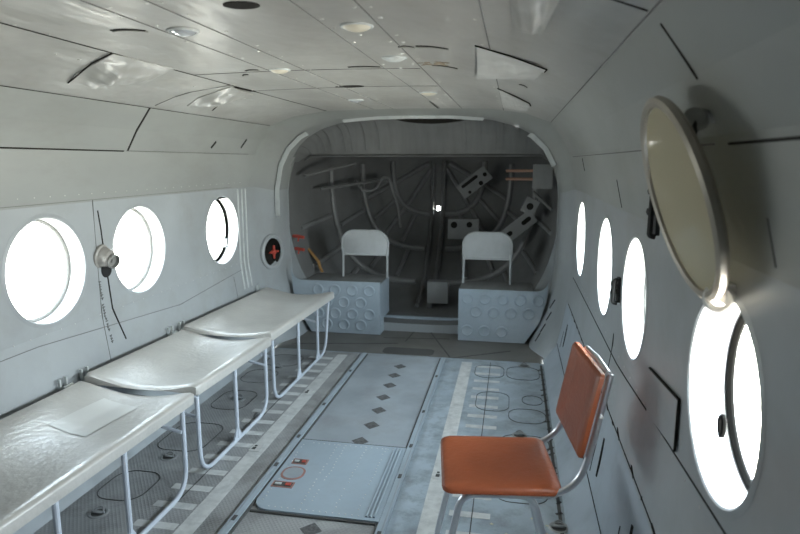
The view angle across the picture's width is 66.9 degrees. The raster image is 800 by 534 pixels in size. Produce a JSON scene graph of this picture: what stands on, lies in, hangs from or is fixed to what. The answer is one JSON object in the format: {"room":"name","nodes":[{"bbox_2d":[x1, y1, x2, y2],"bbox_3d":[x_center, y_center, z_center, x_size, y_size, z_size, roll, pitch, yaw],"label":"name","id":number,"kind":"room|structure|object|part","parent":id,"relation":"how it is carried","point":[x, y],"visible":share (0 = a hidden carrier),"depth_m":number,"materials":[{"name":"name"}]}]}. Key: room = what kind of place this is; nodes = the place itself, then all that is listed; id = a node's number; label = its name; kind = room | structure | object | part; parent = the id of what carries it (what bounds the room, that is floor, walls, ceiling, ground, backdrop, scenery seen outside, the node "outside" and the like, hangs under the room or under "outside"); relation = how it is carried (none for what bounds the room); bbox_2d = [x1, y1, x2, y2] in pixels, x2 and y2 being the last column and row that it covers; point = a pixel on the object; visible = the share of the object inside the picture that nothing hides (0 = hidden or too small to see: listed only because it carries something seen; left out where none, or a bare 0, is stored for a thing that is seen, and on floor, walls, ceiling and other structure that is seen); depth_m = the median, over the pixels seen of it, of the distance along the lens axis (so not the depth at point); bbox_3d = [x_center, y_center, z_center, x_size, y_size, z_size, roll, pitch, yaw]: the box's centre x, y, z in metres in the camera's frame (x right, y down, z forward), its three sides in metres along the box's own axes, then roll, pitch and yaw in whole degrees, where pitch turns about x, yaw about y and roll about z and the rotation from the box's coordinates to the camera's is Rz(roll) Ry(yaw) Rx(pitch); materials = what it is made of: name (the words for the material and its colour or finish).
{"room":"aircraft cabin","nodes":[
{"label":"aircraft cabin","id":0,"kind":"room"},
{"bbox_2d":[0,86,276,533],"bbox_3d":[-1.597,0.258,1.959,0.197,1.722,5.720,2,10,10],"label":"wall","id":1,"kind":"structure","parent":0,"point":[81,161],"depth_m":3.02,"materials":[{"name":"metal"}]},
{"bbox_2d":[1,213,87,328],"bbox_3d":[-1.603,0.017,2.683,0.114,0.508,0.508,2,10,10],"label":"window","id":2,"kind":"structure","parent":1,"relation":"in","point":[68,255],"depth_m":2.78,"materials":[{"name":"white glass"}]},
{"bbox_3d":[-1.653,0.015,2.692,0.014,0.452,0.452,2,10,10],"label":"pane","id":3,"kind":"part","parent":2,"relation":"part of","materials":[{"name":"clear glass"}]},
{"bbox_2d":[93,244,119,277],"bbox_3d":[-1.458,-0.026,3.018,0.092,0.174,0.131,2,10,10],"label":"air nozzle","id":4,"kind":"object","parent":1,"relation":"attached to","point":[104,258],"visible":1,"depth_m":2.99,"materials":[{"name":"grey metal"}]},
{"bbox_3d":[-1.481,0.013,3.053,0.007,0.084,0.084,2,10,10],"label":"mounting plate","id":5,"kind":"part","parent":4,"relation":"part of","materials":[{"name":"black plastic"}]},
{"bbox_2d":[107,253,119,268],"bbox_3d":[-1.442,-0.032,3.023,0.062,0.080,0.072,3,10,19],"label":"outlet","id":6,"kind":"object","parent":4,"relation":"attached to","point":[113,260],"depth_m":3.02,"materials":[{"name":"grey metal"}]},
{"bbox_2d":[111,203,166,295],"bbox_3d":[-1.478,-0.098,3.341,0.114,0.512,0.512,2,10,10],"label":"window","id":7,"kind":"structure","parent":1,"relation":"in","point":[141,282],"depth_m":3.47,"materials":[{"name":"white glass"}]},
{"bbox_3d":[-1.527,-0.099,3.350,0.014,0.456,0.456,2,10,10],"label":"pane","id":8,"kind":"part","parent":7,"relation":"part of","materials":[{"name":"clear glass"}]},
{"bbox_2d":[205,194,238,266],"bbox_3d":[-1.300,-0.261,4.280,0.114,0.516,0.516,2,10,10],"label":"window","id":9,"kind":"structure","parent":1,"relation":"in","point":[228,214],"depth_m":4.42,"materials":[{"name":"white glass"}]},
{"bbox_3d":[-1.349,-0.262,4.290,0.014,0.460,0.460,2,10,10],"label":"pane","id":10,"kind":"part","parent":9,"relation":"part of","materials":[{"name":"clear glass"}]},
{"bbox_2d":[33,329,567,533],"bbox_3d":[-0.425,1.099,2.244,2.300,0.077,6.420,2,10,10],"label":"floor","id":11,"kind":"structure","parent":0,"point":[380,404],"depth_m":3.33,"materials":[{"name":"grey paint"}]},
{"bbox_2d":[0,376,193,533],"bbox_3d":[-1.323,0.846,2.156,0.621,0.492,1.245,2,10,10],"label":"bench","id":12,"kind":"object","parent":11,"relation":"on","point":[53,445],"visible":1,"depth_m":2.26,"materials":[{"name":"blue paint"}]},
{"bbox_3d":[-1.086,0.925,1.937,0.021,0.390,0.020,2,10,10],"label":"leg","id":13,"kind":"part","parent":12,"relation":"part of","materials":[{"name":"blue paint"}]},
{"bbox_3d":[-1.023,0.868,2.271,0.021,0.390,0.020,2,10,10],"label":"leg","id":14,"kind":"part","parent":12,"relation":"part of","materials":[{"name":"blue paint"}]},
{"bbox_2d":[79,326,270,468],"bbox_3d":[-1.126,0.666,3.192,0.621,0.492,0.855,2,10,10],"label":"bench","id":15,"kind":"object","parent":11,"relation":"on","point":[184,361],"visible":0.99,"depth_m":3.05,"materials":[{"name":"blue paint"}]},
{"bbox_3d":[-1.101,0.473,3.154,0.571,0.091,0.855,2,10,10],"label":"seat","id":16,"kind":"part","parent":15,"relation":"part of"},
{"bbox_3d":[-0.855,0.714,3.157,0.021,0.390,0.020,2,10,10],"label":"leg","id":17,"kind":"part","parent":15,"relation":"part of","materials":[{"name":"blue paint"}]},
{"bbox_2d":[178,284,333,397],"bbox_3d":[-0.930,0.487,4.219,0.621,0.492,1.255,2,10,10],"label":"bench","id":18,"kind":"object","parent":11,"relation":"on","point":[267,312],"visible":0.94,"depth_m":4.04,"materials":[{"name":"blue paint"}]},
{"bbox_3d":[-0.906,0.295,4.181,0.571,0.091,1.255,2,10,10],"label":"seat","id":19,"kind":"part","parent":18,"relation":"part of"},
{"bbox_3d":[-0.681,0.556,4.067,0.021,0.390,0.020,2,10,10],"label":"leg","id":20,"kind":"part","parent":18,"relation":"part of","materials":[{"name":"blue paint"}]},
{"bbox_3d":[-0.608,0.488,4.455,0.021,0.390,0.020,2,10,10],"label":"leg","id":21,"kind":"part","parent":18,"relation":"part of","materials":[{"name":"blue paint"}]},
{"bbox_3d":[-0.738,0.929,3.110,0.060,0.005,0.075,2,10,10],"label":"socket plate","id":22,"kind":"part","parent":11,"relation":"part of","materials":[{"name":"white paint"}]},
{"bbox_2d":[217,353,367,533],"bbox_3d":[-0.701,1.059,2.330,0.044,0.019,4.720,2,10,10],"label":"rail","id":23,"kind":"object","parent":11,"relation":"on","point":[246,505],"visible":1,"depth_m":2.98,"materials":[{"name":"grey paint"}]},
{"bbox_3d":[-0.584,0.798,3.864,0.060,0.005,0.075,2,10,10],"label":"socket plate","id":24,"kind":"part","parent":11,"relation":"part of","materials":[{"name":"white paint"}]},
{"bbox_2d":[250,439,405,525],"bbox_3d":[-0.301,0.973,2.812,0.554,0.022,0.661,2,10,10],"label":"floor hatch","id":25,"kind":"object","parent":11,"relation":"on","point":[352,483],"visible":1,"depth_m":2.74,"materials":[{"name":"paint"}]},
{"bbox_2d":[291,268,388,334],"bbox_3d":[-0.519,0.252,5.353,0.783,0.572,0.388,2,10,10],"label":"storage box","id":26,"kind":"object","parent":11,"relation":"on","point":[359,304],"visible":0.84,"depth_m":5.18,"materials":[{"name":"blue paint"}]},
{"bbox_2d":[308,248,323,271],"bbox_3d":[-0.769,-0.064,5.547,0.203,0.207,0.059,9,13,42],"label":"strap","id":27,"kind":"object","parent":26,"relation":"on","point":[309,249],"visible":1,"depth_m":5.54,"materials":[{"name":"yellow fabric"}]},
{"bbox_3d":[-0.461,0.101,5.326,0.668,0.012,0.368,2,10,10],"label":"lid","id":28,"kind":"part","parent":26,"relation":"part of","materials":[{"name":"paint"}]},
{"bbox_2d":[341,229,388,277],"bbox_3d":[-0.306,-0.119,5.312,0.432,0.421,0.037,2,10,10],"label":"seat","id":29,"kind":"object","parent":26,"relation":"on","point":[354,241],"visible":1,"depth_m":5.29,"materials":[{"name":"paint"}]},
{"bbox_3d":[-0.502,-0.043,5.359,0.021,0.254,0.029,6,12,33],"label":"post","id":30,"kind":"part","parent":29,"relation":"part of","materials":[{"name":"metal"}]},
{"bbox_3d":[-0.306,-0.214,5.297,0.432,0.230,0.036,2,10,10],"label":"panel","id":31,"kind":"part","parent":29,"relation":"part of","materials":[{"name":"paint"}]},
{"bbox_3d":[-0.111,-0.030,5.287,0.021,0.254,0.029,-2,10,-12],"label":"post","id":32,"kind":"part","parent":29,"relation":"part of","materials":[{"name":"metal"}]},
{"bbox_3d":[-0.139,0.331,5.305,0.012,0.433,0.367,2,10,10],"label":"panel","id":33,"kind":"part","parent":26,"relation":"part of","materials":[{"name":"blue paint"}]},
{"bbox_2d":[373,357,445,533],"bbox_3d":[-0.116,1.077,2.223,0.044,0.019,4.720,2,10,10],"label":"rail","id":34,"kind":"object","parent":11,"relation":"on","point":[380,528],"visible":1,"depth_m":3.02,"materials":[{"name":"grey metal"}]},
{"bbox_3d":[0.187,0.976,2.839,0.060,0.005,0.075,2,10,10],"label":"socket plate","id":35,"kind":"part","parent":11,"relation":"part of","materials":[{"name":"white paint"}]},
{"bbox_2d":[458,281,548,343],"bbox_3d":[0.864,0.311,5.074,0.713,0.552,0.398,2,10,10],"label":"storage box","id":36,"kind":"object","parent":11,"relation":"on","point":[488,311],"visible":1,"depth_m":4.91,"materials":[{"name":"blue paint"}]},
{"bbox_2d":[462,231,512,284],"bbox_3d":[0.737,-0.078,5.122,0.427,0.445,0.038,2,10,10],"label":"seat back","id":37,"kind":"object","parent":36,"relation":"on","point":[477,245],"visible":1,"depth_m":5.10,"materials":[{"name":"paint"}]},
{"bbox_3d":[0.544,0.011,5.170,0.021,0.254,0.029,6,12,33],"label":"post","id":38,"kind":"part","parent":37,"relation":"part of","materials":[{"name":"metal"}]},
{"bbox_3d":[0.737,-0.178,5.105,0.427,0.242,0.037,2,10,10],"label":"panel","id":39,"kind":"part","parent":37,"relation":"part of","materials":[{"name":"paint"}]},
{"bbox_3d":[0.929,0.023,5.099,0.021,0.254,0.029,-2,10,-12],"label":"post","id":40,"kind":"part","parent":37,"relation":"part of","materials":[{"name":"metal"}]},
{"bbox_3d":[0.809,0.166,5.070,0.598,0.012,0.378,2,10,10],"label":"lid","id":41,"kind":"part","parent":36,"relation":"part of","materials":[{"name":"paint"}]},
{"bbox_2d":[434,342,613,533],"bbox_3d":[0.383,0.687,2.048,0.545,0.828,0.384,1,10,3],"label":"chair","id":42,"kind":"object","parent":11,"relation":"on","point":[522,468],"visible":1,"depth_m":1.95,"materials":[{"name":"brown leather"}]},
{"bbox_3d":[0.217,0.860,2.252,0.199,0.417,0.035,2,10,11],"label":"leg","id":43,"kind":"part","parent":42,"relation":"part of","materials":[{"name":"metal"}]},
{"bbox_3d":[0.201,0.913,1.944,0.199,0.417,0.035,-1,10,-5],"label":"leg","id":44,"kind":"part","parent":42,"relation":"part of","materials":[{"name":"metal"}]},
{"bbox_3d":[0.327,0.665,2.053,0.375,0.031,0.370,1,10,3],"label":"seat","id":45,"kind":"part","parent":42,"relation":"part of","materials":[{"name":"orange leather"}]},
{"bbox_3d":[0.416,0.916,1.927,0.236,0.418,0.047,1,10,3],"label":"leg","id":46,"kind":"part","parent":42,"relation":"part of","materials":[{"name":"metal"}]},
{"bbox_3d":[0.433,0.862,2.241,0.239,0.418,0.035,-1,10,-3],"label":"leg","id":47,"kind":"part","parent":42,"relation":"part of","materials":[{"name":"metal"}]},
{"bbox_3d":[0.511,0.469,2.167,0.315,0.407,0.065,2,10,12],"label":"post","id":48,"kind":"part","parent":42,"relation":"part of","materials":[{"name":"metal"}]},
{"bbox_3d":[0.492,0.523,1.859,0.309,0.407,0.047,1,10,3],"label":"post","id":49,"kind":"part","parent":42,"relation":"part of","materials":[{"name":"metal"}]},
{"bbox_3d":[0.585,0.422,1.979,0.074,0.272,0.345,1,10,3],"label":"backrest","id":50,"kind":"part","parent":42,"relation":"part of","materials":[{"name":"brown leather"}]},
{"bbox_3d":[0.637,0.298,1.955,0.021,0.029,0.257,1,10,3],"label":"rail","id":51,"kind":"part","parent":42,"relation":"part of","materials":[{"name":"metal"}]},
{"bbox_2d":[0,0,663,125],"bbox_3d":[-0.490,-0.607,1.599,2.062,0.114,5.720,2,10,10],"label":"ceiling","id":52,"kind":"structure","parent":0,"point":[531,57],"depth_m":1.99,"materials":[{"name":"paint"}]},
{"bbox_2d":[166,27,199,36],"bbox_3d":[-0.634,-0.685,1.767,0.094,0.023,0.094,2,10,10],"label":"recessed light","id":53,"kind":"object","parent":52,"relation":"in","point":[178,31],"visible":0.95,"depth_m":1.74,"materials":[{"name":"paint"}]},
{"bbox_2d":[269,68,290,73],"bbox_3d":[-0.500,-0.815,2.514,0.090,0.023,0.090,2,10,10],"label":"recessed light","id":54,"kind":"object","parent":52,"relation":"in","point":[274,70],"visible":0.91,"depth_m":2.49,"materials":[{"name":"paint"}]},
{"bbox_2d":[348,99,363,102],"bbox_3d":[-0.273,-1.028,3.746,0.102,0.023,0.102,2,10,10],"label":"recessed light","id":55,"kind":"object","parent":52,"relation":"in","point":[350,100],"visible":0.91,"depth_m":3.72,"materials":[{"name":"paint"}]},
{"bbox_2d":[340,22,373,31],"bbox_3d":[-0.121,-0.670,1.693,0.096,0.023,0.096,2,10,10],"label":"recessed light","id":56,"kind":"object","parent":52,"relation":"in","point":[349,26],"visible":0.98,"depth_m":1.67,"materials":[{"name":"paint"}]},
{"bbox_2d":[381,55,406,62],"bbox_3d":[-0.020,-0.760,2.211,0.096,0.023,0.096,2,10,10],"label":"recessed light","id":57,"kind":"object","parent":52,"relation":"in","point":[390,58],"visible":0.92,"depth_m":2.19,"materials":[{"name":"paint"}]},
{"bbox_2d":[419,92,436,95],"bbox_3d":[0.157,-0.956,3.336,0.102,0.023,0.102,2,10,10],"label":"recessed light","id":58,"kind":"object","parent":52,"relation":"in","point":[422,93],"visible":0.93,"depth_m":3.31,"materials":[{"name":"paint"}]},
{"bbox_2d":[250,108,575,358],"bbox_3d":[0.118,-0.099,4.979,3.200,2.267,0.880,2,10,10],"label":"frame","id":59,"kind":"structure","parent":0,"point":[273,163],"depth_m":4.73,"materials":[{"name":"paint"}]},
{"bbox_2d":[260,234,283,269],"bbox_3d":[-1.064,-0.124,4.950,0.046,0.293,0.313,4,11,24],"label":"valve","id":60,"kind":"object","parent":59,"relation":"attached to","point":[271,248],"visible":1,"depth_m":4.93,"materials":[{"name":"paint"}]},
{"bbox_3d":[-1.038,-0.124,4.984,0.027,0.110,0.110,4,11,24],"label":"cross handle","id":61,"kind":"part","parent":60,"relation":"part of","materials":[{"name":"red paint"}]},
{"bbox_2d":[288,157,439,323],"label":"door","id":62,"kind":"structure","parent":59,"relation":"in","point":[329,197],"depth_m":6.15,"materials":[{"name":"paint"}]},
{"bbox_3d":[-0.913,-0.260,5.336,0.192,0.061,0.067,7,12,35],"label":"lever handle","id":63,"kind":"part","parent":62,"relation":"part of","materials":[{"name":"red metal"}]},
{"bbox_3d":[-0.913,-0.151,5.355,0.192,0.061,0.067,7,12,35],"label":"lever handle","id":64,"kind":"part","parent":62,"relation":"part of","materials":[{"name":"red metal"}]},
{"bbox_3d":[-0.638,-0.900,5.567,0.575,0.138,0.028,-9,13,-41],"label":"brace rod","id":65,"kind":"part","parent":62,"relation":"part of","materials":[{"name":"paint"}]},
{"bbox_3d":[-0.421,-0.816,5.928,0.817,0.108,0.028,-7,12,-36],"label":"brace rod","id":66,"kind":"part","parent":62,"relation":"part of","materials":[{"name":"paint"}]},
{"bbox_3d":[0.258,-0.378,6.021,0.040,1.341,1.135,2,10,10],"label":"post","id":67,"kind":"part","parent":62,"relation":"part of","materials":[{"name":"metal"}]},
{"bbox_2d":[293,119,547,161],"bbox_3d":[0.342,-1.223,5.995,2.600,0.360,2.252,2,10,10],"label":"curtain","id":68,"kind":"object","parent":59,"relation":"attached to","point":[385,137],"depth_m":5.15,"materials":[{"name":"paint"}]},
{"bbox_2d":[385,312,457,319],"bbox_3d":[0.202,0.466,5.531,2.000,0.115,0.370,2,10,10],"label":"trim","id":69,"kind":"structure","parent":59,"relation":"attached to","point":[403,315],"depth_m":5.38,"materials":[{"name":"blue paint"}]},
{"bbox_2d":[411,156,557,324],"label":"door","id":70,"kind":"structure","parent":59,"relation":"in","point":[516,197],"depth_m":5.95,"materials":[{"name":"paint"}]},
{"bbox_3d":[0.372,-0.373,6.002,0.048,1.345,1.140,2,10,10],"label":"post","id":71,"kind":"part","parent":70,"relation":"part of","materials":[{"name":"metal"}]},
{"bbox_3d":[1.069,-0.747,5.140,0.367,0.028,0.024,7,12,36],"label":"copper rod","id":72,"kind":"part","parent":70,"relation":"part of","materials":[{"name":"metal"}]},
{"bbox_3d":[1.069,-0.816,5.128,0.367,0.028,0.024,7,12,36],"label":"copper rod","id":73,"kind":"part","parent":70,"relation":"part of","materials":[{"name":"metal"}]},
{"bbox_3d":[1.193,-0.555,5.072,0.028,0.163,0.228,-7,12,-34],"label":"brace rod","id":74,"kind":"part","parent":70,"relation":"part of","materials":[{"name":"paint"}]},
{"bbox_2d":[543,0,799,533],"bbox_3d":[0.618,0.330,1.551,0.193,1.720,5.720,2,10,10],"label":"wall","id":75,"kind":"structure","parent":0,"point":[738,61],"depth_m":1.32,"materials":[{"name":"metal"}]},
{"bbox_2d":[576,199,585,278],"bbox_3d":[1.208,-0.177,3.855,0.114,0.508,0.508,2,10,10],"label":"window","id":76,"kind":"structure","parent":75,"relation":"in","point":[581,225],"depth_m":4.06,"materials":[{"name":"white glass"}]},
{"bbox_2d":[597,214,612,318],"bbox_3d":[1.014,0.000,2.838,0.114,0.494,0.494,2,10,10],"label":"window","id":77,"kind":"structure","parent":75,"relation":"in","point":[605,246],"depth_m":3.03,"materials":[{"name":"white glass"}]},
{"bbox_2d":[610,277,620,304],"bbox_3d":[0.863,0.096,2.429,0.038,0.110,0.045,2,10,10],"label":"latch","id":78,"kind":"object","parent":75,"relation":"in","point":[616,283],"depth_m":2.42,"materials":[{"name":"black plastic"}]},
{"bbox_3d":[0.877,0.091,2.430,0.012,0.100,0.035,2,10,10],"label":"latch plate","id":79,"kind":"part","parent":78,"relation":"part of","materials":[{"name":"black plastic"}]},
{"bbox_2d":[621,232,647,364],"bbox_3d":[0.883,0.113,2.144,0.114,0.470,0.470,2,10,10],"label":"window","id":80,"kind":"structure","parent":75,"relation":"in","point":[634,295],"depth_m":2.32,"materials":[{"name":"white glass"}]},
{"bbox_2d":[646,189,659,239],"bbox_3d":[0.731,-0.171,1.747,0.038,0.181,0.045,2,10,10],"label":"latch","id":81,"kind":"object","parent":75,"relation":"in","point":[653,228],"depth_m":1.74,"materials":[{"name":"black plastic"}]},
{"bbox_3d":[0.745,-0.177,1.748,0.012,0.170,0.035,2,10,10],"label":"latch plate","id":82,"kind":"part","parent":81,"relation":"part of","materials":[{"name":"black plastic"}]},
{"bbox_3d":[0.733,0.392,1.698,0.006,0.177,0.333,2,10,10],"label":"access plate","id":83,"kind":"part","parent":75,"relation":"part of","materials":[{"name":"paint"}]},
{"bbox_2d":[640,96,735,313],"bbox_3d":[0.581,-0.127,1.220,0.176,0.425,0.424,2,10,10],"label":"window","id":84,"kind":"structure","parent":75,"relation":"in","point":[684,194],"depth_m":1.18,"materials":[{"name":"beige glass"}]},
{"bbox_3d":[0.564,-0.136,1.222,0.117,0.366,0.384,2,10,10],"label":"pane","id":85,"kind":"part","parent":84,"relation":"part of","materials":[{"name":"beige glass"}]},
{"bbox_2d":[684,107,714,134],"bbox_3d":[0.569,-0.270,1.146,0.065,0.063,0.040,4,11,23],"label":"knob","id":86,"kind":"object","parent":75,"relation":"attached to","point":[699,119],"visible":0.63,"depth_m":1.14,"materials":[{"name":"grey metal"}]},
{"bbox_2d":[687,292,765,519],"bbox_3d":[0.709,0.272,1.239,0.110,0.468,0.468,2,10,10],"label":"window","id":87,"kind":"structure","parent":75,"relation":"in","point":[721,462],"depth_m":1.40,"materials":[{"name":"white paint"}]}
]}

